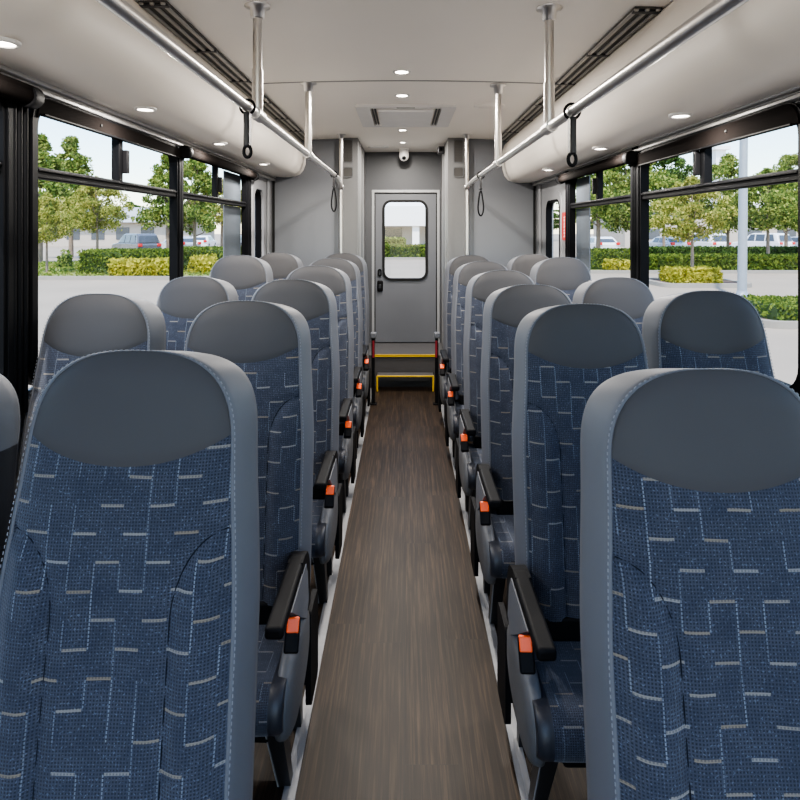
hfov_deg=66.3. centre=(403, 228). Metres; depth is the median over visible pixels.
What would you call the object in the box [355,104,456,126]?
ceiling vent
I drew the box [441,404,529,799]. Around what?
trim
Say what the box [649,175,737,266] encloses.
tree
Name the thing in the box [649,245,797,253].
hedge
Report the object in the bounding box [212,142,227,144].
recessed light
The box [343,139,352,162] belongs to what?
air vent
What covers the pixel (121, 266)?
shrub
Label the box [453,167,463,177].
speaker
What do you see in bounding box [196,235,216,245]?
car
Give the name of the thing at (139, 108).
recessed light
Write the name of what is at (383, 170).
wall
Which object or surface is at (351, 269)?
passenger seat
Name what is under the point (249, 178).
pillar
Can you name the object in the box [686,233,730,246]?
car
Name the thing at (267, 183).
wall
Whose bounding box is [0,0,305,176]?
panel
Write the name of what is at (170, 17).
ceiling vent
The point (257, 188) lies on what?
window
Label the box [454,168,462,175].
grille
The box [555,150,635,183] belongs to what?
roller shade
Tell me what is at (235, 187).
window
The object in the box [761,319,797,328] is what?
kerb
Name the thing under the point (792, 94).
trim
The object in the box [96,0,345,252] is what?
handrail
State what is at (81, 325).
passenger seat
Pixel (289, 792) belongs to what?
trim
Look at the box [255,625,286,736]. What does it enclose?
seat cushion
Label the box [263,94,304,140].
ceiling vent
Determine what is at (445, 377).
seat cushion
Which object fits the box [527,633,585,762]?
seat cushion
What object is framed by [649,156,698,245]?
tree
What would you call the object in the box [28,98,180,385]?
window
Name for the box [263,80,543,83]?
trim
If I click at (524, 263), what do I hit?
passenger seat
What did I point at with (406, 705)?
floor
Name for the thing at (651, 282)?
kerb
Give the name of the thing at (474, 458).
seat cushion
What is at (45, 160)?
tree
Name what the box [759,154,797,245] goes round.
tree
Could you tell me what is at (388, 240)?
hedge
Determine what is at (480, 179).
strap
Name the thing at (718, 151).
tower building
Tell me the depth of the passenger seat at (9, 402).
1.11 m
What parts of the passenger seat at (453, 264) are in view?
panel, armrest, backrest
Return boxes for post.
[370,332,376,404]
[433,332,439,404]
[736,138,747,296]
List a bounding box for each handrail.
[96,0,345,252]
[462,0,748,254]
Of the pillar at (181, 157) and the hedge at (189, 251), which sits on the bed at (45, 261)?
the hedge at (189, 251)
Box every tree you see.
[38,133,87,261]
[38,192,80,271]
[52,135,107,257]
[54,176,134,248]
[118,201,141,206]
[130,154,196,247]
[161,158,217,245]
[197,179,237,245]
[553,210,558,229]
[556,166,653,247]
[590,162,680,233]
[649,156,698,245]
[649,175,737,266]
[693,152,765,246]
[725,168,797,253]
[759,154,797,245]
[769,153,797,230]
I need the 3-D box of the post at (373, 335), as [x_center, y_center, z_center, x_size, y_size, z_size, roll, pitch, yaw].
[-0.262,1.184,5.202,0.060,0.612,0.065,0,0,0]
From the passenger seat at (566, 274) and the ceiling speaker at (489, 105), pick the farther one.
the ceiling speaker at (489, 105)
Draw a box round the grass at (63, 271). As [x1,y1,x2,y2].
[38,261,209,275]
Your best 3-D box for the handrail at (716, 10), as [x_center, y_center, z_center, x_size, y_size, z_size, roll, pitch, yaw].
[0.523,0.346,2.385,0.094,2.288,5.610,0,0,0]
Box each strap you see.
[239,98,255,158]
[330,171,337,211]
[477,171,484,215]
[563,102,580,166]
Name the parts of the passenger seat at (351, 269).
backrest, leg, armrest, panel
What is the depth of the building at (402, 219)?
61.80 m
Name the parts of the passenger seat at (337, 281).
frame, backrest, leg, armrest, leg, panel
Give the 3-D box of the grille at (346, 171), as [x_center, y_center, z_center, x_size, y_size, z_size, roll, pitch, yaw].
[-0.492,-0.497,5.362,0.078,0.078,0.006,0,0,0]
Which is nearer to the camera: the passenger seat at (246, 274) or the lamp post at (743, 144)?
the passenger seat at (246, 274)
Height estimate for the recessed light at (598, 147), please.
0.010 m
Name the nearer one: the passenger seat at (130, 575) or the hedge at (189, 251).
the passenger seat at (130, 575)
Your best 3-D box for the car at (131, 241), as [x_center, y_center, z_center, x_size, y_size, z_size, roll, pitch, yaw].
[-20.558,1.225,46.978,4.776,1.750,1.900,0,0,43]
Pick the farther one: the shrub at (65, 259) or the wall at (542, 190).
the shrub at (65, 259)
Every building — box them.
[43,207,215,245]
[385,202,424,244]
[593,203,797,246]
[710,146,730,201]
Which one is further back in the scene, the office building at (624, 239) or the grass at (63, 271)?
the office building at (624, 239)
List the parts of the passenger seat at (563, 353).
panel, leg, armrest, leg, frame, backrest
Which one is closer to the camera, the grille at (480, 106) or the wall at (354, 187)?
the grille at (480, 106)
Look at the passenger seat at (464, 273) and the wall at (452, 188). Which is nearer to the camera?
the passenger seat at (464, 273)
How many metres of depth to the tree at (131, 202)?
95.70 m
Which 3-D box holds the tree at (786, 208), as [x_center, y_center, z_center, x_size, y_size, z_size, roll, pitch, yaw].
[18.123,-0.513,30.364,3.996,5.129,4.274,0,0,21]
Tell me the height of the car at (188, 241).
1.450 m
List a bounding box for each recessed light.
[0,36,21,48]
[134,106,156,111]
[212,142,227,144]
[368,145,388,147]
[393,69,410,74]
[394,94,409,97]
[592,146,608,149]
[668,112,692,118]
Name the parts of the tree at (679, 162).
crown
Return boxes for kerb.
[38,276,208,279]
[385,257,424,259]
[590,270,797,273]
[649,278,751,287]
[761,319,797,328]
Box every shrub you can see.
[56,249,72,267]
[107,256,168,275]
[186,253,217,273]
[601,258,629,269]
[658,265,723,282]
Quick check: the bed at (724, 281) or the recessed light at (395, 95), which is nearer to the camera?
the recessed light at (395, 95)
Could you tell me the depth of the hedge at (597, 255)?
29.84 m
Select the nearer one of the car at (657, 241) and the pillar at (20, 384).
the pillar at (20, 384)
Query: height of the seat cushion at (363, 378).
0.121 m
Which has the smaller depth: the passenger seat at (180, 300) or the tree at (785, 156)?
the passenger seat at (180, 300)
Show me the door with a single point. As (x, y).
(404, 310)
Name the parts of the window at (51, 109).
valance panel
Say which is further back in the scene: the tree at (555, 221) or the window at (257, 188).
the tree at (555, 221)
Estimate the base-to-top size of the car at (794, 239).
1.450 m
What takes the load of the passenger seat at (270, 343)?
on the floor
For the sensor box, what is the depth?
5.76 m
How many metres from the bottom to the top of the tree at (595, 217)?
8.435 m
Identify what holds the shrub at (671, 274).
on the bed at (724, 281)
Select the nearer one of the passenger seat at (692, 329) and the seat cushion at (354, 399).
the passenger seat at (692, 329)
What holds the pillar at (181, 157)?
attached to the wall at (267, 183)
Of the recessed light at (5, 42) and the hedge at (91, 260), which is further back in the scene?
the hedge at (91, 260)
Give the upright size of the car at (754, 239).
1.750 m
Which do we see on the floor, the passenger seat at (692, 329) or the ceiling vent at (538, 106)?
the passenger seat at (692, 329)
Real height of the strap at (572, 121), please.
0.202 m
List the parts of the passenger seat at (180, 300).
backrest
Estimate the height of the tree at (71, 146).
8.830 m
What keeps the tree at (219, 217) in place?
on the ground at (783, 343)
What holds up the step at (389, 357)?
on the floor
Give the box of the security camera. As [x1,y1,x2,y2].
[399,148,408,160]
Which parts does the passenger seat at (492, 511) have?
panel, leg, armrest, leg, backrest, frame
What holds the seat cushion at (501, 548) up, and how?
on the passenger seat at (492, 511)
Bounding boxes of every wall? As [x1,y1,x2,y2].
[14,146,271,504]
[272,139,535,266]
[343,138,364,259]
[365,152,440,342]
[441,138,464,373]
[536,100,799,256]
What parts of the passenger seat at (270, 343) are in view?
backrest, frame, leg, armrest, leg, panel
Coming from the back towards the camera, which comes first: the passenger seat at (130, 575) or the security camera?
the security camera
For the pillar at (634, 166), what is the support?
attached to the wall at (542, 190)
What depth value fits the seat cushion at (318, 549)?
2.28 m
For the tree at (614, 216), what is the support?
on the bed
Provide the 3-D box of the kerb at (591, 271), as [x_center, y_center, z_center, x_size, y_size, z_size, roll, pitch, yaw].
[22.250,2.025,33.400,35.500,0.150,9.200,0,0,0]
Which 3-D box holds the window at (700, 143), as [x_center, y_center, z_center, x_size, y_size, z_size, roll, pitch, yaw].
[1.152,0.069,2.356,0.056,0.887,1.252,0,0,0]
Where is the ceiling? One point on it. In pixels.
(303, 40)
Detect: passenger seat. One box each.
[0,350,259,799]
[0,374,19,574]
[15,293,165,499]
[156,276,238,350]
[184,300,317,786]
[209,255,272,300]
[251,279,341,603]
[260,252,302,280]
[286,265,355,513]
[309,258,363,458]
[325,253,369,422]
[438,255,489,421]
[445,261,507,468]
[456,270,534,529]
[470,284,571,624]
[497,303,648,799]
[506,254,548,275]
[529,257,591,301]
[572,277,654,333]
[580,368,799,799]
[642,290,774,377]
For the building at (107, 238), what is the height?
4.900 m
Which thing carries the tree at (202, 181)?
on the bed at (45, 261)
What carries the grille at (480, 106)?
attached to the ceiling speaker at (489, 105)
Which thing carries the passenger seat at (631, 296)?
on the floor
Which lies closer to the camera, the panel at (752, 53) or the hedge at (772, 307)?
the panel at (752, 53)
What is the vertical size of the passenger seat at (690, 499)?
1.261 m
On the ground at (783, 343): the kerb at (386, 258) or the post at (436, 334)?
the kerb at (386, 258)
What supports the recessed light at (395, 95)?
in the ceiling
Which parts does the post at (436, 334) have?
post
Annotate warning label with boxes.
[562,212,564,239]
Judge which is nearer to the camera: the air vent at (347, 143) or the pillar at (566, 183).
the pillar at (566, 183)
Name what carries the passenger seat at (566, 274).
on the floor
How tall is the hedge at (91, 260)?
1.235 m
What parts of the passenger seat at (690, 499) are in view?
backrest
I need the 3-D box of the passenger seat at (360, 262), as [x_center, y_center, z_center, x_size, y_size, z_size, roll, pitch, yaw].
[-0.489,0.842,4.756,0.459,1.297,0.642,0,0,0]
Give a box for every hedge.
[76,248,184,273]
[184,246,222,269]
[385,236,406,244]
[385,244,424,256]
[590,247,629,269]
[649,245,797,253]
[649,253,797,269]
[741,293,797,320]
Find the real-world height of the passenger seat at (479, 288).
1.269 m
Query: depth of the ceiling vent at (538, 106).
4.29 m
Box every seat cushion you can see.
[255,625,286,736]
[311,499,325,557]
[338,435,345,473]
[353,397,356,424]
[362,377,364,392]
[444,374,454,399]
[453,402,463,434]
[467,443,481,489]
[488,508,514,577]
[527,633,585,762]
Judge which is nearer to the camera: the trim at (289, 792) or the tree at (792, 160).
the trim at (289, 792)
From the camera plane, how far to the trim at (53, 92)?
2.33 m
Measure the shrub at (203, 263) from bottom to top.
1.009 m
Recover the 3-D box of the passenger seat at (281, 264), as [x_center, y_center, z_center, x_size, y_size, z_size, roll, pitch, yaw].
[-0.945,0.832,4.409,0.408,1.315,0.584,0,0,0]
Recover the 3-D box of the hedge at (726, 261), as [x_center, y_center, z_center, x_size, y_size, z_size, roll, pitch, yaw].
[16.611,1.641,30.102,10.219,0.972,1.794,0,0,0]
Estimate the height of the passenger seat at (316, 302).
1.269 m
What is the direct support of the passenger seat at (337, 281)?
on the floor
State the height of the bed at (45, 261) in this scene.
0.120 m
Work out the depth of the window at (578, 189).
4.01 m
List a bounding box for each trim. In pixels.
[0,64,275,180]
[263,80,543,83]
[281,388,370,799]
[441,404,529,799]
[532,85,799,185]
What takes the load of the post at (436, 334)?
on the floor
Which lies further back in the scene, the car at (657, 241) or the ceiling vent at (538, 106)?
the car at (657, 241)
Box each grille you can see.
[343,168,351,175]
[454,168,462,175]
[477,104,501,108]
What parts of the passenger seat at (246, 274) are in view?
backrest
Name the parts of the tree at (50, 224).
crown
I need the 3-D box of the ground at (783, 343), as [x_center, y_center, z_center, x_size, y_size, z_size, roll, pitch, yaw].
[0.000,2.100,100.000,400.000,0.001,320.000,0,0,0]
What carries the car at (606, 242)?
on the ground at (783, 343)
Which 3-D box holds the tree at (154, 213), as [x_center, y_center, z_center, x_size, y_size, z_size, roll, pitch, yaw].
[-15.885,-1.719,41.161,3.965,7.542,3.618,0,0,-5]
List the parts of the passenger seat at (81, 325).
backrest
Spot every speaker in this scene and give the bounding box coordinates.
[343,167,352,177]
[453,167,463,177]
[474,102,504,108]
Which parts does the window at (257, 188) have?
frame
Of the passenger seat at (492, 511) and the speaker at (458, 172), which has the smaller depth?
the passenger seat at (492, 511)
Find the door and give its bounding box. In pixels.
[372,190,439,342]
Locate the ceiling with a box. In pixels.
[134,0,673,151]
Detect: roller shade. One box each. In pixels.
[0,73,44,108]
[179,145,258,180]
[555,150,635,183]
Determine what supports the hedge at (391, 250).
on the bed
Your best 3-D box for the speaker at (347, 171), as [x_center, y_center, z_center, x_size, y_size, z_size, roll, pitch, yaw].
[-0.492,-0.497,5.360,0.092,0.092,0.010,0,0,0]
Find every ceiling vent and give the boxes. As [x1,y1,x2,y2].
[138,0,251,98]
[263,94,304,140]
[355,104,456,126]
[502,95,543,140]
[555,6,661,99]
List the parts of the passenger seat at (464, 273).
panel, armrest, leg, leg, backrest, frame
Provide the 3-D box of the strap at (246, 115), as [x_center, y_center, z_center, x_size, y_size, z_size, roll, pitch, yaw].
[-0.522,-0.334,2.040,0.046,0.202,0.039,0,0,38]
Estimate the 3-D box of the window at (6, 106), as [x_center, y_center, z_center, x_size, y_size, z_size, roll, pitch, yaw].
[-1.153,0.047,1.157,0.054,0.930,1.239,0,0,0]
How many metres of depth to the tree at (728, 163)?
36.06 m
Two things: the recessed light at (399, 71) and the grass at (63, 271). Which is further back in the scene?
the grass at (63, 271)
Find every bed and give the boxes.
[39,261,209,275]
[650,279,736,282]
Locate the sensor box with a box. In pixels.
[438,146,444,153]
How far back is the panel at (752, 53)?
2.04 m
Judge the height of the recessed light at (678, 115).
0.010 m
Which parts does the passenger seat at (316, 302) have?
frame, backrest, leg, armrest, leg, panel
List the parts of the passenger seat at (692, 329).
backrest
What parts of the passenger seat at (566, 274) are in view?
backrest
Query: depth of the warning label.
4.43 m
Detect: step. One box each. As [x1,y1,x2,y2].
[369,343,442,386]
[376,372,433,391]
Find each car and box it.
[112,233,161,248]
[161,236,200,248]
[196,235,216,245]
[590,237,619,248]
[649,237,690,246]
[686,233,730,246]
[731,233,794,246]
[791,236,797,246]
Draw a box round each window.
[0,96,13,384]
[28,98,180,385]
[182,158,248,276]
[251,181,264,258]
[545,191,561,257]
[568,164,631,277]
[637,102,799,396]
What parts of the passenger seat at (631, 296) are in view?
backrest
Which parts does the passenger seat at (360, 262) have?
backrest, armrest, panel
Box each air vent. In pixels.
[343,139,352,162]
[453,139,463,162]
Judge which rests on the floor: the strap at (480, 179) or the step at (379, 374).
the step at (379, 374)
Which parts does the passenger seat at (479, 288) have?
panel, leg, armrest, leg, frame, backrest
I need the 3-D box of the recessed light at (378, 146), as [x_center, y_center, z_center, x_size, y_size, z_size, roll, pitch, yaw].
[-0.250,-0.800,5.950,0.200,0.014,0.110,0,0,0]
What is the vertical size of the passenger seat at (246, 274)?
1.341 m
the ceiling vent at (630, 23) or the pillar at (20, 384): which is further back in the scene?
the ceiling vent at (630, 23)
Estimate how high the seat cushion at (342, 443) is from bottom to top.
0.120 m
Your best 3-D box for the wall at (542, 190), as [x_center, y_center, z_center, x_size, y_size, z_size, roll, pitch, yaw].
[1.160,0.320,2.975,0.036,2.340,6.850,0,0,0]
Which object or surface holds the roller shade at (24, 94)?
attached to the wall at (267, 183)
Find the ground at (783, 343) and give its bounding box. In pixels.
[28,234,797,387]
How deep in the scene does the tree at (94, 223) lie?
32.14 m
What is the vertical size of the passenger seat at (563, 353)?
1.267 m
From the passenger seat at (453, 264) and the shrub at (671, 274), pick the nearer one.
the passenger seat at (453, 264)
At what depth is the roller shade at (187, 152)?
3.54 m
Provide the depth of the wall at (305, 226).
5.40 m
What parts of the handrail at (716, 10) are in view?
post, post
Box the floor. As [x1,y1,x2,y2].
[253,387,586,799]
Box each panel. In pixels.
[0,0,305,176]
[502,0,799,182]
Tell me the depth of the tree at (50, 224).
27.19 m
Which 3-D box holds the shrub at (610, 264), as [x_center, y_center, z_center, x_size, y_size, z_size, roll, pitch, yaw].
[10.232,1.743,29.364,1.352,0.726,0.897,0,0,0]
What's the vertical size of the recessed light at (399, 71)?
0.010 m
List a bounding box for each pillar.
[12,100,27,414]
[181,157,181,276]
[249,178,250,255]
[565,171,568,256]
[632,146,640,278]
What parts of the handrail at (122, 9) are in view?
post, post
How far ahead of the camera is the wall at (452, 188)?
5.37 m
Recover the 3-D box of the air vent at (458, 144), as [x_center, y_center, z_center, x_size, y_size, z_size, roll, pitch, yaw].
[0.478,-0.684,5.361,0.090,0.210,0.008,0,0,0]
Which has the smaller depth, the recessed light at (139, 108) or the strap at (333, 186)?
the recessed light at (139, 108)
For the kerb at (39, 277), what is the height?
0.150 m
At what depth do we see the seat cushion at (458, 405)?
3.64 m
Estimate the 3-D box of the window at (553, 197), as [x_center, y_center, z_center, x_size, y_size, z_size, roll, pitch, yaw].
[1.179,0.122,4.740,0.062,0.815,0.502,0,0,0]
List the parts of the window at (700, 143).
valance panel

